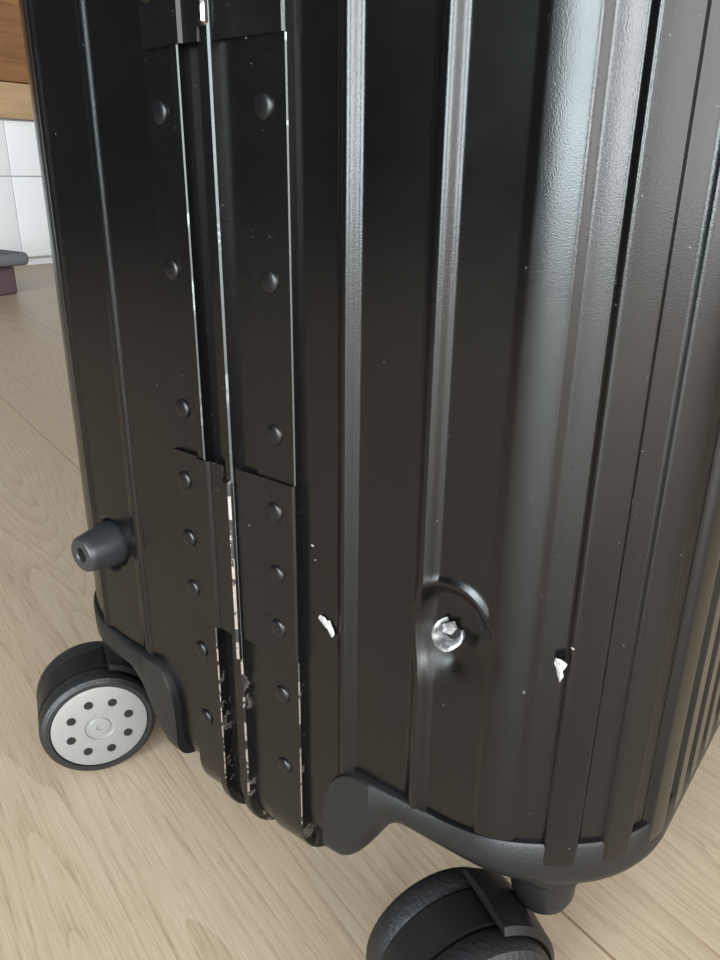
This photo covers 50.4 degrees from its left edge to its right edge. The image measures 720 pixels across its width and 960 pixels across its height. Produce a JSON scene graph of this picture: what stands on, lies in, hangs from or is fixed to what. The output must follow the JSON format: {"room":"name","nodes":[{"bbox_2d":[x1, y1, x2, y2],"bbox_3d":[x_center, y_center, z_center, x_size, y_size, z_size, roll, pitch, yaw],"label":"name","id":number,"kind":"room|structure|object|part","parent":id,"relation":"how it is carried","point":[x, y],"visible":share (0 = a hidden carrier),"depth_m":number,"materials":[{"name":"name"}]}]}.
{"room":"kitchen","nodes":[
{"label":"kitchen","id":0,"kind":"room"},
{"bbox_2d":[0,263,719,959],"bbox_3d":[-0.254,0.177,0.560,5.750,0.050,6.400,16,27,34],"label":"floor","id":1,"kind":"structure","parent":0,"point":[147,855],"depth_m":0.43,"materials":[{"name":"brown wood"}]},
{"bbox_2d":[0,249,27,295],"bbox_3d":[-1.239,-0.618,2.289,0.350,0.125,0.350,16,27,34],"label":"footstool","id":2,"kind":"object","parent":1,"relation":"on","point":[8,258],"visible":1,"depth_m":2.29,"materials":[{"name":"grey fabric"}]},
{"bbox_2d":[0,249,27,266],"bbox_3d":[-1.238,-0.658,2.273,0.350,0.039,0.350,16,27,34],"label":"cushion","id":3,"kind":"object","parent":2,"relation":"on","point":[8,258],"depth_m":2.27,"materials":[{"name":"grey fabric"}]},
{"bbox_2d":[0,0,52,264],"bbox_3d":[-1.378,-1.368,3.041,0.410,0.960,2.658,16,27,34],"label":"sideboard","id":4,"kind":"object","parent":1,"relation":"on","point":[23,217],"visible":0.07,"depth_m":2.90,"materials":[{"name":"white paint"}]},
{"bbox_3d":[-1.389,-1.216,2.796,0.020,0.192,0.197,16,27,34],"label":"drawer","id":5,"kind":"part","parent":4,"relation":"part of","materials":[{"name":"white paint"}]},
{"bbox_3d":[-1.392,-0.987,2.888,0.020,0.295,0.197,16,27,34],"label":"door panel","id":6,"kind":"part","parent":4,"relation":"part of","materials":[{"name":"white paint"}]},
{"bbox_3d":[-1.267,-1.273,2.944,0.020,0.192,0.197,16,27,34],"label":"drawer","id":7,"kind":"part","parent":4,"relation":"part of","materials":[{"name":"white paint"}]},
{"bbox_3d":[-1.270,-1.044,3.035,0.020,0.295,0.197,16,27,34],"label":"door panel","id":8,"kind":"part","parent":4,"relation":"part of","materials":[{"name":"white paint"}]},
{"bbox_2d":[18,0,719,959],"bbox_3d":[0.086,-0.197,0.437,0.373,0.744,0.529,16,27,34],"label":"suitcase","id":9,"kind":"object","parent":1,"relation":"on","point":[390,329],"visible":1,"depth_m":0.27,"materials":[{"name":"black metal"}]},
{"bbox_3d":[-0.066,-0.196,0.256,0.033,0.090,0.007,16,27,34],"label":"corner plate","id":10,"kind":"part","parent":9,"relation":"part of","materials":[{"name":"black metal"}]},
{"bbox_3d":[-0.069,0.028,0.345,0.033,0.082,0.007,16,27,34],"label":"corner plate","id":11,"kind":"part","parent":9,"relation":"part of","materials":[{"name":"black metal"}]},
{"bbox_3d":[0.096,-0.198,0.450,0.074,0.678,0.492,16,27,34],"label":"frame","id":12,"kind":"part","parent":9,"relation":"part of","materials":[{"name":"metal"}]},
{"bbox_3d":[-0.035,-0.187,0.234,0.032,0.090,0.005,16,27,34],"label":"corner plate","id":13,"kind":"part","parent":9,"relation":"part of","materials":[{"name":"black metal"}]},
{"bbox_3d":[-0.038,0.037,0.323,0.032,0.082,0.005,16,27,34],"label":"corner plate","id":14,"kind":"part","parent":9,"relation":"part of","materials":[{"name":"black metal"}]},
{"bbox_2d":[445,620,459,638],"bbox_3d":[0.033,0.055,0.280,0.008,0.008,0.001,16,27,34],"label":"bolt","id":15,"kind":"object","parent":9,"relation":"attached to","point":[452,627],"depth_m":0.28,"materials":[{"name":"silver metal"}]}
]}

